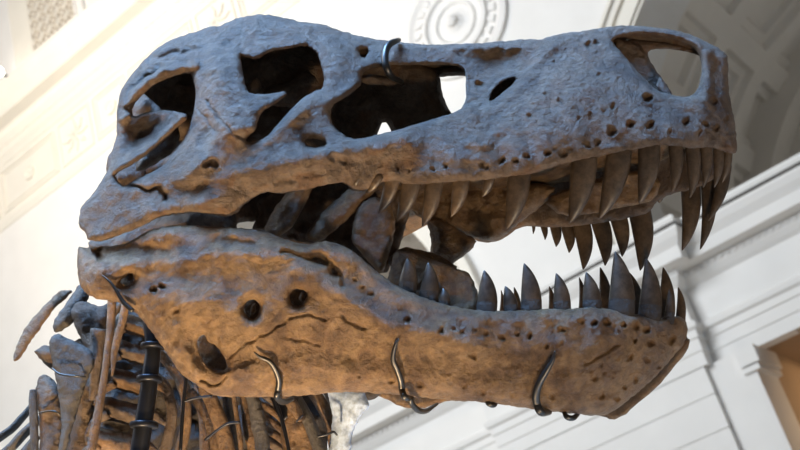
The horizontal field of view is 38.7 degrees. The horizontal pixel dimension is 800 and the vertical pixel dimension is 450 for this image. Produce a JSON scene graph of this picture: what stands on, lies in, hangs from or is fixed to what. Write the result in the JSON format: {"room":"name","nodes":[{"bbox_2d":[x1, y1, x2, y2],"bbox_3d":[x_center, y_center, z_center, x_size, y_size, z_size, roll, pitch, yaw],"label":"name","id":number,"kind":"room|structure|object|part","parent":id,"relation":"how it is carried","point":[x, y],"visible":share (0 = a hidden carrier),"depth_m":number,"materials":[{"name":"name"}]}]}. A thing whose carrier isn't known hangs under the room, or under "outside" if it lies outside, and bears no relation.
{"room":"museum","nodes":[
{"label":"museum","id":0,"kind":"room"},
{"bbox_2d":[0,0,689,449],"bbox_3d":[-6.110,-2.567,26.936,49.000,19.000,1.250,-32,-30,27],"label":"ceiling","id":1,"kind":"structure","parent":0,"point":[39,250],"depth_m":23.73,"materials":[{"name":"white paint"}]},
{"bbox_2d":[0,67,7,76],"bbox_3d":[-9.841,-3.747,28.732,0.260,0.260,0.930,-32,-30,27],"label":"wall lamp","id":2,"kind":"object","parent":1,"relation":"attached to","point":[1,69],"visible":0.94,"depth_m":28.45,"materials":[{"name":"white"}]},
{"bbox_2d":[7,0,73,66],"bbox_3d":[-9.468,-6.470,29.677,2.432,4.502,0.060,-32,-30,27],"label":"window grille","id":3,"kind":"object","parent":1,"relation":"attached to","point":[24,43],"depth_m":29.19,"materials":[{"name":"beige paint"}]},
{"bbox_2d":[0,0,85,73],"bbox_3d":[-9.478,-6.470,29.730,2.950,5.050,0.170,-32,-30,27],"label":"trim","id":4,"kind":"structure","parent":1,"relation":"attached to","point":[79,6],"depth_m":29.52,"materials":[{"name":"beige paint"}]},
{"bbox_2d":[29,0,74,48],"bbox_3d":[-9.454,-6.457,29.712,2.410,4.500,0.015,-32,-30,27],"label":"window","id":5,"kind":"structure","parent":1,"relation":"in","point":[46,0],"depth_m":28.91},
{"bbox_2d":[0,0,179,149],"bbox_3d":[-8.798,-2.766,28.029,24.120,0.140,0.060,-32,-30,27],"label":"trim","id":6,"kind":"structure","parent":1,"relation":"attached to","point":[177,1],"depth_m":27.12,"materials":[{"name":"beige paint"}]},
{"bbox_2d":[0,0,300,232],"bbox_3d":[-6.899,-3.618,26.701,49.000,3.600,1.120,-32,-30,27],"label":"trim","id":7,"kind":"structure","parent":1,"relation":"attached to","point":[104,26],"depth_m":27.14,"materials":[{"name":"beige paint"}]},
{"bbox_2d":[405,0,507,80],"bbox_3d":[0.966,-3.727,20.873,2.200,2.200,0.240,-32,-30,27],"label":"medallion","id":8,"kind":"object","parent":1,"relation":"attached to","point":[429,22],"depth_m":20.84,"materials":[{"name":"white paint"}]},
{"bbox_2d":[412,0,645,290],"bbox_3d":[-2.921,1.820,22.289,34.798,5.747,0.190,-32,-30,27],"label":"trim","id":9,"kind":"structure","parent":1,"relation":"attached to","point":[616,12],"depth_m":18.84,"materials":[{"name":"beige paint"}]},
{"bbox_2d":[327,165,799,449],"bbox_3d":[-3.757,6.137,21.782,49.000,1.970,1.140,-32,-30,27],"label":"trim","id":10,"kind":"structure","parent":1,"relation":"attached to","point":[750,294],"depth_m":16.93,"materials":[{"name":"white paint"}]},
{"bbox_2d":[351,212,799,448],"bbox_3d":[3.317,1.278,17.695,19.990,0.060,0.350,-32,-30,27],"label":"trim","id":11,"kind":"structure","parent":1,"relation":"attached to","point":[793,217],"depth_m":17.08,"materials":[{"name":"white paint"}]},
{"bbox_2d":[497,153,799,310],"bbox_3d":[-4.211,5.153,22.046,49.000,0.115,0.610,-32,-30,27],"label":"trim","id":12,"kind":"structure","parent":1,"relation":"attached to","point":[789,162],"depth_m":16.88,"materials":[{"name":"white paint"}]},
{"bbox_2d":[380,231,428,278],"bbox_3d":[-0.402,2.806,25.529,9.691,5.516,5.750,-32,-30,27],"label":"vault","id":13,"kind":"object","parent":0,"point":[410,239],"visible":0.02,"depth_m":26.67,"materials":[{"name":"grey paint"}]},
{"bbox_2d":[528,367,740,449],"bbox_3d":[-5.261,11.489,22.045,28.440,6.138,1.030,-32,-30,27],"label":"wall","id":14,"kind":"structure","parent":0,"point":[687,412],"depth_m":16.81,"materials":[{"name":"white paint"}]},
{"bbox_2d":[707,343,799,449],"bbox_3d":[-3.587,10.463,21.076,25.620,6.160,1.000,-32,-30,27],"label":"pillar","id":15,"kind":"structure","parent":14,"relation":"attached to","point":[759,412],"depth_m":16.30,"materials":[{"name":"white paint"}]},
{"bbox_2d":[660,0,799,217],"bbox_3d":[9.024,-3.030,19.975,9.691,5.516,5.750,-32,-30,27],"label":"vault","id":16,"kind":"object","parent":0,"point":[757,37],"visible":0.27,"depth_m":22.07,"materials":[{"name":"grey paint"}]},
{"bbox_2d":[736,43,799,186],"bbox_3d":[10.599,-2.985,22.601,10.600,7.000,1.800,-32,-30,27],"label":"wall","id":17,"kind":"structure","parent":0,"point":[773,133],"depth_m":23.47,"materials":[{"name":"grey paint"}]},
{"bbox_2d":[767,328,799,424],"bbox_3d":[0.999,8.662,20.726,43.400,6.500,4.500,-32,-30,27],"label":"wall","id":18,"kind":"structure","parent":0,"point":[787,351],"depth_m":17.54,"materials":[{"name":"beige paint"}]},
{"bbox_3d":[-7.819,8.933,8.599,56.000,0.200,36.000,-32,-30,27],"label":"floor","id":19,"kind":"structure","parent":0,"visible":0},
{"bbox_2d":[38,38,579,449],"bbox_3d":[-0.058,1.075,1.970,1.169,3.164,0.500,-25,-28,16],"label":"mount","id":20,"kind":"object","parent":19,"relation":"on","point":[143,424],"visible":0.94,"depth_m":2.45,"materials":[{"name":"black metal"}]},
{"bbox_3d":[-0.475,0.390,2.512,0.014,0.231,0.008,-3,-18,11],"label":"support rod","id":21,"kind":"part","parent":20,"relation":"part of","materials":[{"name":"black metal"}]},
{"bbox_3d":[-0.447,0.383,2.508,0.070,0.017,0.006,-3,-18,11],"label":"support rod","id":22,"kind":"part","parent":20,"relation":"part of","materials":[{"name":"grey metal"}]},
{"bbox_3d":[-0.386,0.445,2.475,0.087,0.023,0.007,-20,-27,6],"label":"support rod","id":23,"kind":"part","parent":20,"relation":"part of","materials":[{"name":"black metal"}]},
{"bbox_3d":[-0.256,0.424,2.454,0.013,0.168,0.027,-24,-28,14],"label":"support rod","id":24,"kind":"part","parent":20,"relation":"part of","materials":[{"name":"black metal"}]},
{"bbox_2d":[0,14,736,449],"bbox_3d":[-0.171,0.016,2.607,1.953,1.201,0.750,-23,-27,12],"label":"skeleton","id":25,"kind":"object","parent":20,"relation":"attached to","point":[273,122],"visible":0.94,"depth_m":2.42}
]}

